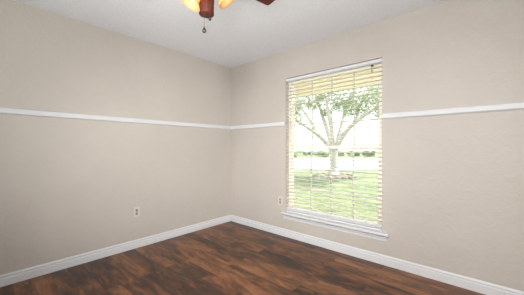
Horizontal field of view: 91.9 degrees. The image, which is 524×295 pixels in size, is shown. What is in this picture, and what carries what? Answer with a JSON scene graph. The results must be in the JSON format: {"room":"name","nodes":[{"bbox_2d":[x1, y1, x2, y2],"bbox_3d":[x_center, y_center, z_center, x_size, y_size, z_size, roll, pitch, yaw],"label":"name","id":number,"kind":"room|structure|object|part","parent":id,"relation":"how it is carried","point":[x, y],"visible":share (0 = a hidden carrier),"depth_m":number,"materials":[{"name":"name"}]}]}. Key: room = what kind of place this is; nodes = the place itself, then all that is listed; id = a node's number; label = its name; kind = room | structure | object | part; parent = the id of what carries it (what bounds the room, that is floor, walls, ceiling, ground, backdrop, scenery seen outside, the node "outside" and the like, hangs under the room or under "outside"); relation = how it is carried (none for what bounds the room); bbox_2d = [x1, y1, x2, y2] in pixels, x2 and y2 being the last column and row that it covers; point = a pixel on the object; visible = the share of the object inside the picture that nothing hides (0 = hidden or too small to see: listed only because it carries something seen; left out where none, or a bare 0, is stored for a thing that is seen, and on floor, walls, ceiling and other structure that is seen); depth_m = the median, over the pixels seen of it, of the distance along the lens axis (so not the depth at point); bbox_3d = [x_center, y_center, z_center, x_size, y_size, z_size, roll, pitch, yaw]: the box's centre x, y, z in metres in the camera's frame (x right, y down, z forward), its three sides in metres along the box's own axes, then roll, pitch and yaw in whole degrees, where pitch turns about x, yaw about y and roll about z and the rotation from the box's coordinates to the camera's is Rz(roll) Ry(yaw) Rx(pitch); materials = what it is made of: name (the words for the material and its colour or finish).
{"room":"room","nodes":[
{"label":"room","id":0,"kind":"room"},
{"bbox_2d":[0,0,230,274],"bbox_3d":[-1.785,-0.051,2.710,0.150,2.440,3.720,0,0,42],"label":"wall","id":1,"kind":"structure","parent":0,"point":[69,187],"depth_m":2.65,"materials":[{"name":"paint"}]},
{"bbox_2d":[0,215,230,286],"bbox_3d":[-1.723,1.121,2.655,0.016,0.096,3.720,0,0,42],"label":"baseboard","id":2,"kind":"structure","parent":1,"relation":"attached to","point":[35,271],"depth_m":2.65,"materials":[{"name":"white paint"}]},
{"bbox_2d":[0,107,230,129],"bbox_3d":[-1.721,-0.309,2.652,0.022,0.059,3.720,0,0,42],"label":"chair rail","id":3,"kind":"object","parent":1,"relation":"attached to","point":[3,110],"visible":1,"depth_m":2.65,"materials":[{"name":"white paint"}]},
{"bbox_2d":[133,207,139,216],"bbox_3d":[-1.461,0.751,2.954,0.011,0.114,0.070,0,0,42],"label":"wall outlet","id":4,"kind":"object","parent":1,"relation":"attached to","point":[136,210],"visible":1,"depth_m":2.95,"materials":[{"name":"plastic"}]},
{"bbox_2d":[14,0,446,67],"bbox_3d":[-0.338,-1.321,1.425,4.020,0.100,4.020,0,0,42],"label":"ceiling","id":5,"kind":"structure","parent":0,"point":[245,31],"depth_m":2.54,"materials":[{"name":"paint"}]},
{"bbox_2d":[181,0,274,32],"bbox_3d":[-0.288,-0.946,1.495,0.924,0.650,0.879,0,0,42],"label":"ceiling fan","id":6,"kind":"object","parent":5,"relation":"hanging from","point":[205,8],"visible":1,"depth_m":1.40,"materials":[{"name":"brown wood"}]},
{"bbox_3d":[-0.384,-0.806,1.354,0.120,0.134,0.122,0,0,42],"label":"lamp shade","id":7,"kind":"part","parent":6,"relation":"part of","materials":[{"name":"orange glass"}]},
{"bbox_3d":[-0.199,-0.854,1.418,0.118,0.135,0.124,0,0,42],"label":"lamp shade","id":8,"kind":"part","parent":6,"relation":"part of","materials":[{"name":"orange glass"}]},
{"bbox_3d":[-0.051,-1.011,1.631,0.350,0.006,0.134,0,-6,-39],"label":"blade","id":9,"kind":"part","parent":6,"relation":"part of","materials":[{"name":"brown wood"}]},
{"bbox_2d":[0,221,484,294],"bbox_3d":[-0.338,1.219,1.425,4.020,0.100,4.020,0,0,42],"label":"floor","id":10,"kind":"structure","parent":0,"point":[228,258],"depth_m":2.37,"materials":[{"name":"brown wood"}]},
{"bbox_2d":[231,0,523,291],"bbox_3d":[0.946,-0.051,2.872,4.020,2.440,0.150,0,0,42],"label":"wall","id":11,"kind":"structure","parent":0,"point":[453,185],"depth_m":2.27,"materials":[{"name":"paint"}]},
{"bbox_2d":[278,196,281,204],"bbox_3d":[0.244,0.714,3.388,0.070,0.114,0.011,0,0,42],"label":"wall outlet","id":12,"kind":"object","parent":11,"relation":"attached to","point":[279,197],"visible":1,"depth_m":3.39,"materials":[{"name":"plastic"}]},
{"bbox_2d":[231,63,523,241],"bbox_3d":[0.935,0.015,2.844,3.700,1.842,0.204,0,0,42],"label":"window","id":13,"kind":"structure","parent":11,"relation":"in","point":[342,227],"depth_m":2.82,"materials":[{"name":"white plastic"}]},
{"bbox_2d":[286,58,381,230],"bbox_3d":[0.773,-0.029,2.957,1.191,1.743,0.079,0,0,42],"label":"window blind","id":14,"kind":"object","parent":13,"relation":"attached to","point":[371,225],"visible":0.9,"depth_m":2.86,"materials":[{"name":"white paint"}]},
{"bbox_3d":[0.780,-0.016,2.966,0.002,1.680,0.055,0,0,42],"label":"ladder cord","id":15,"kind":"part","parent":14,"relation":"part of","materials":[{"name":"white fabric"}]},
{"bbox_3d":[0.777,-0.882,2.962,1.191,0.036,0.056,0,0,42],"label":"head rail","id":16,"kind":"part","parent":14,"relation":"part of","materials":[{"name":"white paint"}]},
{"bbox_3d":[0.780,0.835,2.966,1.185,0.017,0.050,0,0,42],"label":"rail","id":17,"kind":"part","parent":14,"relation":"part of","materials":[{"name":"white paint"}]},
{"bbox_3d":[0.776,0.858,2.936,1.309,0.028,0.130,0,0,42],"label":"sill","id":18,"kind":"part","parent":13,"relation":"part of","materials":[{"name":"white paint"}]},
{"bbox_3d":[0.820,0.401,3.011,1.137,0.850,0.026,0,0,42],"label":"sash","id":19,"kind":"part","parent":13,"relation":"part of","materials":[{"name":"beige plastic"}]},
{"bbox_3d":[0.839,-0.430,3.032,1.137,0.892,0.026,0,0,42],"label":"sash","id":20,"kind":"part","parent":13,"relation":"part of","materials":[{"name":"beige plastic"}]},
{"bbox_2d":[231,215,523,294],"bbox_3d":[0.897,1.121,2.805,3.704,0.096,0.016,0,0,42],"label":"baseboard","id":21,"kind":"structure","parent":11,"relation":"attached to","point":[479,286],"depth_m":2.46,"materials":[{"name":"white paint"}]},
{"bbox_3d":[0.710,-0.031,3.148,15.000,3.000,0.050,0,0,42],"label":"wall","id":22,"kind":"structure","parent":0,"visible":0},
{"bbox_2d":[295,73,378,88],"bbox_3d":[1.391,-1.271,3.915,15.000,0.040,1.999,0,0,42],"label":"soffit","id":23,"kind":"structure","parent":22,"relation":"attached to","point":[376,73],"depth_m":4.73,"materials":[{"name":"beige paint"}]},
{"bbox_2d":[295,68,378,93],"bbox_3d":[1.441,-1.211,3.971,15.000,0.080,1.440,0,0,42],"label":"batten","id":24,"kind":"object","parent":23,"relation":"attached to","point":[377,69],"visible":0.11,"depth_m":4.59,"materials":[{"name":"beige paint"}]},
{"label":"outside","id":25,"kind":"structure","parent":0,"visible":0},
{"bbox_2d":[295,81,378,96],"bbox_3d":[2.075,-1.281,4.685,15.000,0.220,0.059,0,0,42],"label":"fascia board","id":26,"kind":"object","parent":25,"point":[375,82],"visible":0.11,"depth_m":5.09,"materials":[{"name":"beige paint"}]},
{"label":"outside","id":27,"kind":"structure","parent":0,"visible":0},
{"bbox_2d":[294,150,377,222],"bbox_3d":[33.234,1.319,34.509,130.000,0.078,90.000,0,0,42],"label":"lawn","id":28,"kind":"structure","parent":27,"point":[376,154],"depth_m":7.61,"materials":[{"name":"green plant"}]},
{"bbox_2d":[298,150,313,156],"bbox_3d":[6.006,0.834,34.468,2.412,1.096,1.221,0,0,0],"label":"shrub","id":29,"kind":"object","parent":28,"relation":"on","point":[299,151],"visible":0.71,"depth_m":34.32,"materials":[{"name":"green plant"}]},
{"bbox_2d":[312,150,329,157],"bbox_3d":[7.672,0.835,33.004,2.334,1.103,1.154,0,0,0],"label":"shrub","id":30,"kind":"object","parent":28,"relation":"on","point":[324,153],"visible":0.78,"depth_m":32.82,"materials":[{"name":"green plant"}]},
{"bbox_2d":[319,174,348,177],"bbox_3d":[3.218,1.304,11.400,1.600,0.090,1.600,0,0,42],"label":"mulch bed","id":31,"kind":"object","parent":28,"relation":"on","point":[319,174],"visible":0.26,"depth_m":11.21,"materials":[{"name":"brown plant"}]},
{"bbox_2d":[295,85,378,175],"bbox_3d":[3.803,-1.758,11.607,6.313,6.253,4.559,0,0,15],"label":"oak tree","id":32,"kind":"object","parent":28,"relation":"on","point":[340,133],"visible":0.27,"depth_m":11.21,"materials":[{"name":"green plant"}]},
{"bbox_2d":[347,150,361,157],"bbox_3d":[11.994,0.828,33.012,2.135,1.115,1.260,0,0,-6],"label":"shrub","id":33,"kind":"object","parent":28,"relation":"on","point":[350,154],"visible":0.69,"depth_m":32.92,"materials":[{"name":"green plant"}]},
{"bbox_2d":[361,150,376,156],"bbox_3d":[14.393,0.816,34.515,2.064,1.137,1.281,0,0,0],"label":"shrub","id":34,"kind":"object","parent":28,"relation":"on","point":[363,154],"visible":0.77,"depth_m":34.38,"materials":[{"name":"green plant"}]},
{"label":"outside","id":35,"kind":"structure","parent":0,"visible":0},
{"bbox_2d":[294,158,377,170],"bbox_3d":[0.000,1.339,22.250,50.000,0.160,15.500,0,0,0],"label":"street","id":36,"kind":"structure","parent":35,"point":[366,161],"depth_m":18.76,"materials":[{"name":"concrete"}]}
]}

